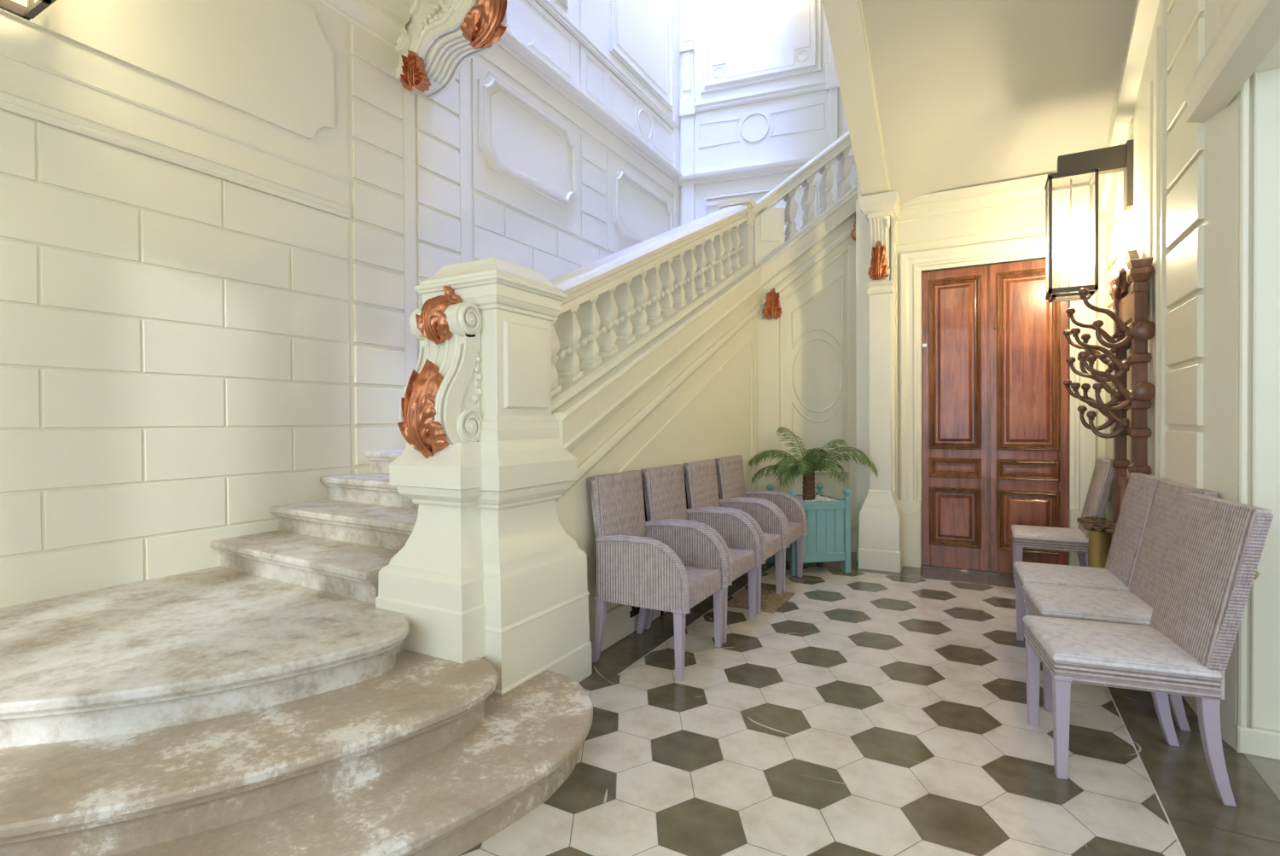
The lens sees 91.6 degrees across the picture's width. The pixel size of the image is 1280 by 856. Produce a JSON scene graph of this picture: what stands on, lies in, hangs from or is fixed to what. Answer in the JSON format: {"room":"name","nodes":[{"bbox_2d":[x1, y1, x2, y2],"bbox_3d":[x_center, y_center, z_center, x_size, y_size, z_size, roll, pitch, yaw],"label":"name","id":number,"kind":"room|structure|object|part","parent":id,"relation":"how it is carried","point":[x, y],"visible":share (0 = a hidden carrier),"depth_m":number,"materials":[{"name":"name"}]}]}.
{"room":"historic interior","nodes":[
{"label":"historic interior","id":0,"kind":"room"},
{"bbox_2d":[0,0,682,607],"bbox_3d":[-1.936,-7.766,4.444,0.420,18.000,10.500,0,1,29],"label":"wall","id":1,"kind":"structure","parent":0,"point":[221,221],"depth_m":3.67,"materials":[{"name":"beige paint"}]},
{"bbox_2d":[0,0,56,20],"bbox_3d":[-2.684,-2.243,2.574,0.474,0.967,0.278,0,1,29],"label":"wall lantern","id":2,"kind":"object","parent":1,"relation":"attached to","point":[34,8],"visible":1,"depth_m":2.63,"materials":[{"name":"brown metal"}]},
{"bbox_2d":[394,0,506,98],"bbox_3d":[-1.387,-2.937,4.525,0.892,0.924,0.472,0,1,29],"label":"corbel","id":3,"kind":"object","parent":1,"relation":"attached to","point":[439,37],"visible":0.99,"depth_m":4.48,"materials":[{"name":"beige paint"}]},
{"bbox_2d":[551,190,857,653],"bbox_3d":[0.607,-0.638,4.961,1.168,3.704,4.421,0,1,43],"label":"wall","id":4,"kind":"structure","parent":0,"point":[721,381],"depth_m":5.43,"materials":[{"name":"beige paint"}]},
{"bbox_2d":[548,203,754,411],"bbox_3d":[0.181,-1.095,4.533,0.290,2.077,3.260,0,1,29],"label":"balustrade","id":5,"kind":"object","parent":4,"relation":"on","point":[615,304],"visible":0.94,"depth_m":3.97,"materials":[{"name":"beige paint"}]},
{"bbox_3d":[0.235,-1.013,4.505,0.062,1.427,3.140,0,1,29],"label":"bead moulding","id":6,"kind":"part","parent":5,"relation":"part of","materials":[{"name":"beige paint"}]},
{"bbox_3d":[0.179,-1.330,4.531,0.290,1.606,3.260,0,1,29],"label":"handrail","id":7,"kind":"part","parent":5,"relation":"part of","materials":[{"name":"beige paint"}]},
{"bbox_2d":[629,473,719,617],"bbox_3d":[0.373,0.771,4.435,0.089,0.900,1.708,0,1,29],"label":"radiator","id":8,"kind":"object","parent":4,"relation":"attached to","point":[635,611],"visible":0.07,"depth_m":3.87,"materials":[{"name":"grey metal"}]},
{"bbox_2d":[762,287,781,319],"bbox_3d":[1.241,-1.157,5.793,0.189,0.281,0.073,0,1,-8],"label":"ornament","id":9,"kind":"object","parent":4,"relation":"attached to","point":[771,308],"visible":1,"depth_m":5.78,"materials":[{"name":"orange metal"}]},
{"bbox_2d":[716,130,857,266],"bbox_3d":[1.542,-2.297,5.996,1.661,1.709,0.434,0,1,-8],"label":"balustrade","id":10,"kind":"object","parent":4,"relation":"on","point":[761,235],"visible":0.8,"depth_m":5.94,"materials":[{"name":"beige paint"}]},
{"bbox_3d":[1.698,-2.561,6.087,1.320,1.185,0.290,0,1,-8],"label":"handrail","id":11,"kind":"part","parent":10,"relation":"part of","materials":[{"name":"beige paint"}]},
{"bbox_3d":[1.711,-2.016,6.094,1.300,1.084,0.280,0,1,-8],"label":"plinth rail","id":12,"kind":"part","parent":10,"relation":"part of","materials":[{"name":"beige paint"}]},
{"bbox_2d":[851,210,855,241],"bbox_3d":[2.112,-1.948,5.909,0.190,0.352,0.073,0,1,-8],"label":"ornament","id":13,"kind":"object","parent":4,"relation":"attached to","point":[853,233],"visible":0.06,"depth_m":5.91,"materials":[{"name":"orange metal"}]},
{"bbox_2d":[678,0,856,237],"bbox_3d":[2.597,-7.830,7.976,5.100,18.000,0.700,0,1,20],"label":"wall","id":14,"kind":"structure","parent":0,"point":[760,97],"depth_m":8.54,"materials":[{"name":"beige paint"}]},
{"bbox_2d":[459,552,1279,855],"bbox_3d":[1.154,1.292,2.922,7.200,0.121,10.600,0,1,29],"label":"floor","id":15,"kind":"structure","parent":0,"point":[873,712],"depth_m":2.38,"materials":[{"name":"tile"}]},
{"bbox_2d":[0,449,593,855],"bbox_3d":[-0.321,0.000,4.699,2.700,2.445,8.680,0,1,29],"label":"staircase","id":16,"kind":"structure","parent":15,"relation":"on","point":[260,701],"depth_m":2.03,"materials":[{"name":"stone"}]},
{"bbox_2d":[375,257,591,694],"bbox_3d":[-0.729,0.244,2.923,0.650,2.000,0.811,0,1,29],"label":"newel post","id":17,"kind":"object","parent":15,"relation":"on","point":[488,569],"visible":1,"depth_m":2.71,"materials":[{"name":"beige paint"}]},
{"bbox_3d":[-0.523,-0.285,2.885,0.018,0.385,0.305,0,1,29],"label":"raised panel","id":18,"kind":"part","parent":17,"relation":"part of","materials":[{"name":"beige paint"}]},
{"bbox_2d":[588,470,727,680],"bbox_3d":[0.109,0.745,3.388,0.588,0.977,0.573,0,1,29],"label":"wicker armchair","id":19,"kind":"object","parent":15,"relation":"on","point":[669,566],"visible":1,"depth_m":3.27,"materials":[{"name":"grey wicker"}]},
{"bbox_3d":[-0.217,1.061,3.288,0.089,0.351,0.056,0,1,29],"label":"leg","id":20,"kind":"part","parent":19,"relation":"part of","materials":[{"name":"purple paint"}]},
{"bbox_3d":[-0.104,0.576,3.502,0.106,0.637,0.508,0,1,29],"label":"backrest","id":21,"kind":"part","parent":19,"relation":"part of","materials":[{"name":"grey wicker"}]},
{"bbox_3d":[0.002,0.736,3.151,0.503,0.332,0.040,0,1,29],"label":"arm","id":22,"kind":"part","parent":19,"relation":"part of"},
{"bbox_3d":[0.023,1.056,3.723,0.089,0.351,0.056,0,1,29],"label":"leg","id":23,"kind":"part","parent":19,"relation":"part of","materials":[{"name":"purple paint"}]},
{"bbox_3d":[0.195,1.061,3.054,0.056,0.351,0.056,0,1,29],"label":"leg","id":24,"kind":"part","parent":19,"relation":"part of","materials":[{"name":"purple paint"}]},
{"bbox_3d":[0.252,0.730,3.603,0.503,0.332,0.040,0,1,29],"label":"arm","id":25,"kind":"part","parent":19,"relation":"part of"},
{"bbox_3d":[0.136,0.836,3.374,0.472,0.125,0.474,0,1,29],"label":"seat","id":26,"kind":"part","parent":19,"relation":"part of","materials":[{"name":"grey fabric"}]},
{"bbox_3d":[0.441,1.055,3.500,0.056,0.351,0.056,0,1,29],"label":"leg","id":27,"kind":"part","parent":19,"relation":"part of","materials":[{"name":"purple paint"}]},
{"bbox_2d":[641,464,761,643],"bbox_3d":[0.391,0.738,3.900,0.588,0.977,0.573,0,1,29],"label":"wicker armchair","id":28,"kind":"object","parent":15,"relation":"on","point":[664,487],"visible":0.54,"depth_m":3.99,"materials":[{"name":"grey wicker"}]},
{"bbox_3d":[0.065,1.054,3.804,0.089,0.351,0.056,0,1,29],"label":"leg","id":29,"kind":"part","parent":28,"relation":"part of","materials":[{"name":"purple paint"}]},
{"bbox_3d":[0.180,0.568,4.016,0.106,0.637,0.508,0,1,29],"label":"backrest","id":30,"kind":"part","parent":28,"relation":"part of","materials":[{"name":"grey wicker"}]},
{"bbox_3d":[0.536,0.723,4.114,0.503,0.332,0.040,0,1,29],"label":"arm","id":31,"kind":"part","parent":28,"relation":"part of"},
{"bbox_3d":[0.474,1.054,3.565,0.056,0.351,0.056,0,1,29],"label":"leg","id":32,"kind":"part","parent":28,"relation":"part of","materials":[{"name":"purple paint"}]},
{"bbox_3d":[0.418,0.829,3.886,0.472,0.125,0.474,0,1,29],"label":"seat","id":33,"kind":"part","parent":28,"relation":"part of","materials":[{"name":"grey fabric"}]},
{"bbox_3d":[0.724,1.048,4.010,0.056,0.351,0.056,0,1,29],"label":"leg","id":34,"kind":"part","parent":28,"relation":"part of","materials":[{"name":"purple paint"}]},
{"bbox_2d":[683,459,786,614],"bbox_3d":[0.683,0.731,4.430,0.588,0.977,0.573,0,1,28],"label":"wicker armchair","id":35,"kind":"object","parent":15,"relation":"on","point":[701,476],"visible":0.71,"depth_m":4.52,"materials":[{"name":"grey wicker"}]},
{"bbox_3d":[0.470,0.561,4.543,0.106,0.637,0.508,0,1,28],"label":"backrest","id":36,"kind":"part","parent":35,"relation":"part of","materials":[{"name":"grey wicker"}]},
{"bbox_3d":[0.824,0.716,4.647,0.503,0.332,0.040,0,1,28],"label":"arm","id":37,"kind":"part","parent":35,"relation":"part of"},
{"bbox_3d":[0.772,1.047,4.096,0.056,0.351,0.056,0,1,28],"label":"leg","id":38,"kind":"part","parent":35,"relation":"part of","materials":[{"name":"purple paint"}]},
{"bbox_3d":[0.711,0.822,4.416,0.472,0.125,0.474,0,1,28],"label":"seat","id":39,"kind":"part","parent":35,"relation":"part of","materials":[{"name":"grey fabric"}]},
{"bbox_3d":[1.014,1.041,4.545,0.056,0.351,0.056,0,1,28],"label":"leg","id":40,"kind":"part","parent":35,"relation":"part of","materials":[{"name":"purple paint"}]},
{"bbox_2d":[727,587,794,612],"bbox_3d":[0.853,1.213,4.411,0.355,0.009,0.520,0,1,29],"label":"doormat","id":41,"kind":"object","parent":15,"relation":"on","point":[770,602],"visible":0.6,"depth_m":4.36,"materials":[{"name":"brown wicker"}]},
{"bbox_2d":[715,454,807,591],"bbox_3d":[0.968,0.724,4.947,0.588,0.977,0.573,0,1,29],"label":"wicker armchair","id":42,"kind":"object","parent":15,"relation":"on","point":[730,469],"visible":0.6,"depth_m":5.04,"materials":[{"name":"grey wicker"}]},
{"bbox_3d":[0.756,0.554,5.061,0.106,0.637,0.508,0,1,29],"label":"backrest","id":43,"kind":"part","parent":42,"relation":"part of","materials":[{"name":"grey wicker"}]},
{"bbox_3d":[1.111,0.708,5.162,0.503,0.332,0.040,0,1,29],"label":"arm","id":44,"kind":"part","parent":42,"relation":"part of"},
{"bbox_3d":[1.054,1.040,4.612,0.056,0.351,0.056,0,1,29],"label":"leg","id":45,"kind":"part","parent":42,"relation":"part of","materials":[{"name":"purple paint"}]},
{"bbox_3d":[0.995,0.815,4.933,0.472,0.125,0.474,0,1,29],"label":"seat","id":46,"kind":"part","parent":42,"relation":"part of","materials":[{"name":"grey fabric"}]},
{"bbox_3d":[1.300,1.034,5.059,0.056,0.351,0.056,0,1,29],"label":"leg","id":47,"kind":"part","parent":42,"relation":"part of","materials":[{"name":"purple paint"}]},
{"bbox_2d":[766,482,850,575],"bbox_3d":[1.450,0.854,5.387,0.544,0.702,0.544,0,1,-11],"label":"planter box","id":48,"kind":"object","parent":15,"relation":"on","point":[828,538],"visible":0.63,"depth_m":5.16,"materials":[{"name":"teal paint"}]},
{"bbox_3d":[1.171,0.895,5.575,0.048,0.620,0.048,0,1,-11],"label":"post","id":49,"kind":"part","parent":48,"relation":"part of","materials":[{"name":"teal paint"}]},
{"bbox_3d":[1.214,0.857,5.341,0.028,0.500,0.428,0,1,-11],"label":"panel","id":50,"kind":"part","parent":48,"relation":"part of","materials":[{"name":"teal paint"}]},
{"bbox_3d":[1.263,0.899,5.108,0.048,0.620,0.048,0,1,-11],"label":"post","id":51,"kind":"part","parent":48,"relation":"part of","materials":[{"name":"teal paint"}]},
{"bbox_2d":[748,426,877,500],"bbox_3d":[1.452,0.315,5.376,1.102,0.641,0.828,0,1,29],"label":"potted palm","id":52,"kind":"object","parent":48,"relation":"in","point":[808,482],"visible":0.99,"depth_m":5.26,"materials":[{"name":"green plant"}]},
{"bbox_2d":[795,494,839,501],"bbox_3d":[1.448,0.622,5.386,0.442,0.039,0.437,0,1,-11],"label":"pebbles","id":53,"kind":"object","parent":48,"relation":"on","point":[817,497],"visible":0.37,"depth_m":5.31,"materials":[{"name":"white"}]},
{"bbox_3d":[1.496,0.857,5.152,0.428,0.500,0.028,0,1,-11],"label":"panel","id":54,"kind":"part","parent":48,"relation":"part of","materials":[{"name":"teal paint"}]},
{"bbox_3d":[1.685,0.853,5.434,0.028,0.500,0.428,0,1,-11],"label":"panel","id":55,"kind":"part","parent":48,"relation":"part of","materials":[{"name":"teal paint"}]},
{"bbox_3d":[1.730,0.895,5.200,0.048,0.620,0.048,0,1,-11],"label":"post","id":56,"kind":"part","parent":48,"relation":"part of","materials":[{"name":"teal paint"}]},
{"bbox_2d":[858,190,903,572],"bbox_3d":[2.094,-0.379,5.393,0.334,3.160,0.428,0,1,29],"label":"pilaster","id":57,"kind":"object","parent":15,"relation":"on","point":[881,548],"visible":1,"depth_m":5.29,"materials":[{"name":"beige paint"}]},
{"bbox_2d":[1011,458,1113,582],"bbox_3d":[3.054,0.716,4.527,0.596,0.977,0.498,0,1,29],"label":"wicker chair","id":58,"kind":"object","parent":15,"relation":"on","point":[1023,536],"visible":0.66,"depth_m":4.39,"materials":[{"name":"grey wicker"}]},
{"bbox_3d":[2.924,1.018,4.837,0.056,0.368,0.056,0,1,29],"label":"leg","id":59,"kind":"part","parent":58,"relation":"part of","materials":[{"name":"purple paint"}]},
{"bbox_3d":[2.726,1.023,4.478,0.056,0.368,0.056,0,1,29],"label":"leg","id":60,"kind":"part","parent":58,"relation":"part of","materials":[{"name":"purple paint"}]},
{"bbox_3d":[3.002,0.767,4.557,0.476,0.044,0.472,0,1,29],"label":"seat","id":61,"kind":"part","parent":58,"relation":"part of","materials":[{"name":"grey fabric"}]},
{"bbox_3d":[3.004,0.821,4.556,0.462,0.068,0.465,0,1,29],"label":"seat rail","id":62,"kind":"part","parent":58,"relation":"part of","materials":[{"name":"grey wicker"}]},
{"bbox_3d":[3.304,1.018,4.622,0.099,0.368,0.056,0,1,29],"label":"leg","id":63,"kind":"part","parent":58,"relation":"part of","materials":[{"name":"purple paint"}]},
{"bbox_3d":[3.111,1.023,4.272,0.099,0.368,0.056,0,1,29],"label":"leg","id":64,"kind":"part","parent":58,"relation":"part of","materials":[{"name":"purple paint"}]},
{"bbox_3d":[3.241,0.541,4.422,0.166,0.627,0.480,0,1,29],"label":"backrest","id":65,"kind":"part","parent":58,"relation":"part of","materials":[{"name":"grey wicker"}]},
{"bbox_2d":[1012,472,1170,640],"bbox_3d":[2.336,0.733,3.276,0.596,0.977,0.498,0,1,25],"label":"wicker chair","id":66,"kind":"object","parent":15,"relation":"on","point":[1117,574],"visible":0.43,"depth_m":3.20,"materials":[{"name":"grey wicker"}]},
{"bbox_3d":[2.187,1.036,3.578,0.056,0.368,0.056,0,1,25],"label":"leg","id":67,"kind":"part","parent":66,"relation":"part of","materials":[{"name":"purple paint"}]},
{"bbox_3d":[2.284,0.838,3.302,0.462,0.068,0.465,0,1,25],"label":"seat rail","id":68,"kind":"part","parent":66,"relation":"part of","materials":[{"name":"grey wicker"}]},
{"bbox_3d":[2.282,0.785,3.303,0.476,0.044,0.472,0,1,25],"label":"seat","id":69,"kind":"part","parent":66,"relation":"part of","materials":[{"name":"grey fabric"}]},
{"bbox_3d":[2.529,0.558,3.183,0.166,0.627,0.480,0,1,25],"label":"backrest","id":70,"kind":"part","parent":66,"relation":"part of","materials":[{"name":"grey wicker"}]},
{"bbox_2d":[1076,516,1117,568],"bbox_3d":[2.972,0.907,4.004,0.226,0.607,0.588,0,1,29],"label":"umbrella stand","id":71,"kind":"object","parent":15,"relation":"on","point":[1101,530],"visible":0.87,"depth_m":3.96,"materials":[{"name":"gold metal"}]},
{"bbox_2d":[1022,481,1218,731],"bbox_3d":[2.108,0.740,2.800,0.596,0.977,0.498,0,1,23],"label":"wicker chair","id":72,"kind":"object","parent":15,"relation":"on","point":[1135,606],"visible":0.48,"depth_m":2.74,"materials":[{"name":"grey wicker"}]},
{"bbox_3d":[1.946,1.042,3.094,0.056,0.368,0.056,0,1,23],"label":"leg","id":73,"kind":"part","parent":72,"relation":"part of","materials":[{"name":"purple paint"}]},
{"bbox_3d":[1.786,1.047,2.717,0.056,0.368,0.056,0,1,23],"label":"leg","id":74,"kind":"part","parent":72,"relation":"part of","materials":[{"name":"purple paint"}]},
{"bbox_3d":[2.055,0.844,2.823,0.462,0.068,0.465,0,1,23],"label":"seat rail","id":75,"kind":"part","parent":72,"relation":"part of","materials":[{"name":"grey fabric"}]},
{"bbox_3d":[2.052,0.791,2.824,0.476,0.044,0.472,0,1,23],"label":"seat","id":76,"kind":"part","parent":72,"relation":"part of","materials":[{"name":"grey fabric"}]},
{"bbox_3d":[2.304,0.564,2.715,0.166,0.627,0.480,0,1,23],"label":"backrest","id":77,"kind":"part","parent":72,"relation":"part of","materials":[{"name":"grey wicker"}]},
{"bbox_3d":[2.191,1.046,2.552,0.099,0.368,0.056,0,1,23],"label":"leg","id":78,"kind":"part","parent":72,"relation":"part of","materials":[{"name":"purple paint"}]},
{"bbox_2d":[1022,493,1273,807],"bbox_3d":[1.811,0.747,2.303,0.596,0.977,0.498,0,1,20],"label":"wicker chair","id":79,"kind":"object","parent":15,"relation":"on","point":[1217,545],"visible":1,"depth_m":2.16,"materials":[{"name":"grey wicker"}]},
{"bbox_3d":[1.636,1.049,2.591,0.056,0.368,0.056,0,1,20],"label":"leg","id":80,"kind":"part","parent":79,"relation":"part of","materials":[{"name":"purple paint"}]},
{"bbox_3d":[1.494,1.054,2.206,0.056,0.368,0.056,0,1,20],"label":"leg","id":81,"kind":"part","parent":79,"relation":"part of","materials":[{"name":"purple paint"}]},
{"bbox_3d":[1.755,0.798,2.325,0.476,0.044,0.472,0,1,20],"label":"seat","id":82,"kind":"part","parent":79,"relation":"part of","materials":[{"name":"grey fabric"}]},
{"bbox_3d":[1.757,0.851,2.325,0.462,0.068,0.465,0,1,20],"label":"seat rail","id":83,"kind":"part","parent":79,"relation":"part of","materials":[{"name":"grey wicker"}]},
{"bbox_3d":[2.044,1.048,2.434,0.099,0.368,0.056,0,1,20],"label":"leg","id":84,"kind":"part","parent":79,"relation":"part of","materials":[{"name":"purple paint"}]},
{"bbox_3d":[2.010,0.571,2.227,0.166,0.627,0.480,0,1,20],"label":"backrest","id":85,"kind":"part","parent":79,"relation":"part of","materials":[{"name":"grey wicker"}]},
{"bbox_3d":[1.905,1.053,2.059,0.099,0.368,0.056,0,1,20],"label":"leg","id":86,"kind":"part","parent":79,"relation":"part of","materials":[{"name":"purple paint"}]},
{"bbox_2d":[855,174,1105,568],"bbox_3d":[2.869,-7.801,5.103,2.100,18.000,0.305,0,1,29],"label":"wall","id":87,"kind":"structure","parent":0,"point":[1011,209],"depth_m":5.23,"materials":[{"name":"beige paint"}]},
{"bbox_2d":[822,0,890,223],"bbox_3d":[1.427,-2.884,4.188,0.255,2.154,2.982,0,1,29],"label":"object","id":88,"kind":"structure","parent":87,"relation":"attached to","point":[845,19],"depth_m":4.46,"materials":[{"name":"beige paint"}]},
{"bbox_2d":[921,256,1068,575],"bbox_3d":[2.905,-0.071,5.135,1.070,2.540,0.100,0,1,29],"label":"door","id":89,"kind":"structure","parent":87,"relation":"in","point":[995,352],"depth_m":5.12,"materials":[{"name":"brown wood"}]},
{"bbox_3d":[2.659,-0.543,5.257,0.261,1.315,0.018,0,1,29],"label":"raised panel","id":90,"kind":"part","parent":89,"relation":"part of","materials":[{"name":"brown wood"}]},
{"bbox_3d":[2.666,0.337,5.270,0.271,0.045,0.010,0,1,29],"label":"raised panel","id":91,"kind":"part","parent":89,"relation":"part of","materials":[{"name":"brown wood"}]},
{"bbox_3d":[2.667,0.751,5.271,0.261,0.365,0.018,0,1,29],"label":"raised panel","id":92,"kind":"part","parent":89,"relation":"part of","materials":[{"name":"brown wood"}]},
{"bbox_3d":[2.655,-0.543,5.250,0.395,1.449,0.036,0,1,29],"label":"panel moulding","id":93,"kind":"part","parent":89,"relation":"part of","materials":[{"name":"brown wood"}]},
{"bbox_3d":[2.660,0.337,5.259,0.395,0.169,0.036,0,1,29],"label":"panel moulding","id":94,"kind":"part","parent":89,"relation":"part of","materials":[{"name":"brown wood"}]},
{"bbox_3d":[2.663,0.752,5.263,0.395,0.499,0.036,0,1,29],"label":"panel moulding","id":95,"kind":"part","parent":89,"relation":"part of","materials":[{"name":"brown wood"}]},
{"bbox_3d":[3.119,-0.543,5.004,0.299,1.315,0.018,0,1,29],"label":"raised panel","id":96,"kind":"part","parent":89,"relation":"part of","materials":[{"name":"brown wood"}]},
{"bbox_3d":[3.126,0.336,5.017,0.309,0.045,0.010,0,1,29],"label":"raised panel","id":97,"kind":"part","parent":89,"relation":"part of","materials":[{"name":"brown wood"}]},
{"bbox_3d":[3.127,0.751,5.018,0.299,0.365,0.018,0,1,29],"label":"raised panel","id":98,"kind":"part","parent":89,"relation":"part of","materials":[{"name":"brown wood"}]},
{"bbox_3d":[3.120,0.337,5.005,0.433,0.169,0.036,0,1,29],"label":"panel moulding","id":99,"kind":"part","parent":89,"relation":"part of","materials":[{"name":"brown wood"}]},
{"bbox_3d":[3.122,0.752,5.010,0.433,0.499,0.036,0,1,29],"label":"panel moulding","id":100,"kind":"part","parent":89,"relation":"part of","materials":[{"name":"brown wood"}]},
{"bbox_3d":[3.115,-0.543,4.996,0.433,1.449,0.036,0,1,29],"label":"panel moulding","id":101,"kind":"part","parent":89,"relation":"part of","materials":[{"name":"brown wood"}]},
{"bbox_2d":[900,229,1096,566],"bbox_3d":[2.878,-0.155,5.083,1.387,2.710,0.095,0,1,29],"label":"trim","id":102,"kind":"structure","parent":87,"relation":"attached to","point":[1082,439],"depth_m":5.12,"materials":[{"name":"beige paint"}]},
{"bbox_2d":[861,0,1137,205],"bbox_3d":[0.527,-2.642,1.786,7.200,1.720,8.100,0,1,29],"label":"ceiling","id":103,"kind":"structure","parent":0,"point":[969,93],"depth_m":4.40,"materials":[{"name":"white paint"}]},
{"bbox_2d":[1099,0,1279,760],"bbox_3d":[1.976,-1.211,1.063,0.965,4.916,8.200,0,1,29],"label":"wall","id":104,"kind":"structure","parent":0,"point":[1197,99],"depth_m":2.45,"materials":[{"name":"beige paint"}]},
{"bbox_2d":[1044,139,1133,302],"bbox_3d":[2.967,-1.352,4.113,0.474,0.967,0.278,0,1,29],"label":"wall lantern","id":105,"kind":"object","parent":104,"relation":"attached to","point":[1080,169],"visible":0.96,"depth_m":4.10,"materials":[{"name":"brown metal"}]},
{"bbox_3d":[2.772,-1.281,4.221,0.001,0.720,0.230,0,1,29],"label":"glass pane","id":106,"kind":"part","parent":105,"relation":"part of","materials":[{"name":"white glass"}]},
{"bbox_3d":[2.881,-1.488,4.159,0.011,0.345,0.011,-1,1,-39],"label":"rod","id":107,"kind":"part","parent":105,"relation":"part of","materials":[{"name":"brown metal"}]},
{"bbox_3d":[2.882,-1.206,4.162,0.144,0.158,0.142,0,1,29],"label":"bulb","id":108,"kind":"part","parent":105,"relation":"part of","materials":[{"name":"white glass"}]},
{"bbox_3d":[2.879,-1.668,4.157,0.278,0.014,0.278,0,1,29],"label":"plate","id":109,"kind":"part","parent":105,"relation":"part of","materials":[{"name":"brown metal"}]},
{"bbox_3d":[2.882,-1.265,4.161,0.266,0.792,0.266,0,1,29],"label":"frame","id":110,"kind":"part","parent":105,"relation":"part of","materials":[{"name":"brown metal"}]},
{"bbox_3d":[2.973,-1.746,4.104,0.365,0.150,0.070,0,1,29],"label":"arm","id":111,"kind":"part","parent":105,"relation":"part of","materials":[{"name":"brown metal"}]},
{"bbox_3d":[2.991,-1.281,4.100,0.001,0.720,0.230,0,1,29],"label":"glass pane","id":112,"kind":"part","parent":105,"relation":"part of","materials":[{"name":"glass"}]},
{"bbox_3d":[3.153,-1.626,4.006,0.045,0.420,0.110,0,1,29],"label":"plate","id":113,"kind":"part","parent":105,"relation":"part of","materials":[{"name":"brown metal"}]},
{"bbox_2d":[1063,249,1155,522],"bbox_3d":[2.868,-0.082,3.831,0.368,1.990,0.814,0,1,29],"label":"coat rack","id":114,"kind":"object","parent":104,"relation":"attached to","point":[1130,286],"visible":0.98,"depth_m":3.65,"materials":[{"name":"brown wood"}]},
{"bbox_3d":[2.910,-0.642,4.234,0.054,0.059,0.054,0,1,29],"label":"knob","id":115,"kind":"part","parent":114,"relation":"part of","materials":[{"name":"brown wood"}]},
{"bbox_3d":[2.913,-0.302,4.237,0.054,0.059,0.054,0,1,29],"label":"knob","id":116,"kind":"part","parent":114,"relation":"part of","materials":[{"name":"brown wood"}]},
{"bbox_3d":[2.830,-0.440,4.087,0.054,0.059,0.054,0,1,29],"label":"knob","id":117,"kind":"part","parent":114,"relation":"part of","materials":[{"name":"brown wood"}]},
{"bbox_3d":[2.828,-0.760,4.083,0.054,0.059,0.054,0,1,29],"label":"knob","id":118,"kind":"part","parent":114,"relation":"part of","materials":[{"name":"brown wood"}]},
{"bbox_3d":[2.715,-0.257,3.878,0.054,0.059,0.054,0,1,29],"label":"knob","id":119,"kind":"part","parent":114,"relation":"part of","materials":[{"name":"brown wood"}]},
{"bbox_3d":[2.713,-0.597,3.875,0.054,0.059,0.054,0,1,29],"label":"knob","id":120,"kind":"part","parent":114,"relation":"part of","materials":[{"name":"brown wood"}]},
{"bbox_3d":[2.953,-0.121,4.155,0.054,0.059,0.054,0,1,29],"label":"knob","id":121,"kind":"part","parent":114,"relation":"part of","materials":[{"name":"brown wood"}]},
{"bbox_3d":[2.545,-0.413,3.570,0.054,0.059,0.054,0,1,29],"label":"knob","id":122,"kind":"part","parent":114,"relation":"part of","materials":[{"name":"brown wood"}]},
{"bbox_3d":[2.543,-0.773,3.567,0.054,0.059,0.054,0,1,29],"label":"knob","id":123,"kind":"part","parent":114,"relation":"part of","materials":[{"name":"brown wood"}]},
{"bbox_3d":[2.870,-0.260,4.004,0.054,0.059,0.054,0,1,29],"label":"knob","id":124,"kind":"part","parent":114,"relation":"part of","materials":[{"name":"brown wood"}]},
{"bbox_3d":[2.868,-0.580,4.001,0.054,0.059,0.054,0,1,29],"label":"knob","id":125,"kind":"part","parent":114,"relation":"part of","materials":[{"name":"brown wood"}]},
{"bbox_3d":[2.755,-0.077,3.796,0.054,0.059,0.054,0,1,29],"label":"knob","id":126,"kind":"part","parent":114,"relation":"part of","materials":[{"name":"brown wood"}]},
{"bbox_3d":[2.753,-0.417,3.792,0.054,0.059,0.054,0,1,29],"label":"knob","id":127,"kind":"part","parent":114,"relation":"part of","materials":[{"name":"brown wood"}]},
{"bbox_3d":[2.638,-0.234,3.584,0.054,0.059,0.054,0,1,29],"label":"knob","id":128,"kind":"part","parent":114,"relation":"part of","materials":[{"name":"brown wood"}]},
{"bbox_3d":[2.636,-0.594,3.580,0.054,0.059,0.054,0,1,29],"label":"knob","id":129,"kind":"part","parent":114,"relation":"part of","materials":[{"name":"brown wood"}]},
{"bbox_3d":[3.110,-0.026,4.029,0.104,1.870,0.108,0,1,29],"label":"post","id":130,"kind":"part","parent":114,"relation":"part of","materials":[{"name":"brown wood"}]},
{"bbox_3d":[2.980,0.573,3.784,0.025,0.400,0.500,0,1,29],"label":"panel","id":131,"kind":"part","parent":114,"relation":"part of","materials":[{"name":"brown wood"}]},
{"bbox_3d":[2.835,-0.019,3.530,0.104,1.870,0.108,0,1,29],"label":"post","id":132,"kind":"part","parent":114,"relation":"part of","materials":[{"name":"brown wood"}]},
{"bbox_2d":[1253,570,1260,579],"bbox_3d":[2.253,0.454,2.292,0.124,0.203,0.046,-1,1,-43],"label":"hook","id":133,"kind":"object","parent":104,"relation":"attached to","point":[1257,573],"visible":0.12,"depth_m":2.26,"materials":[{"name":"gold metal"}]}
]}

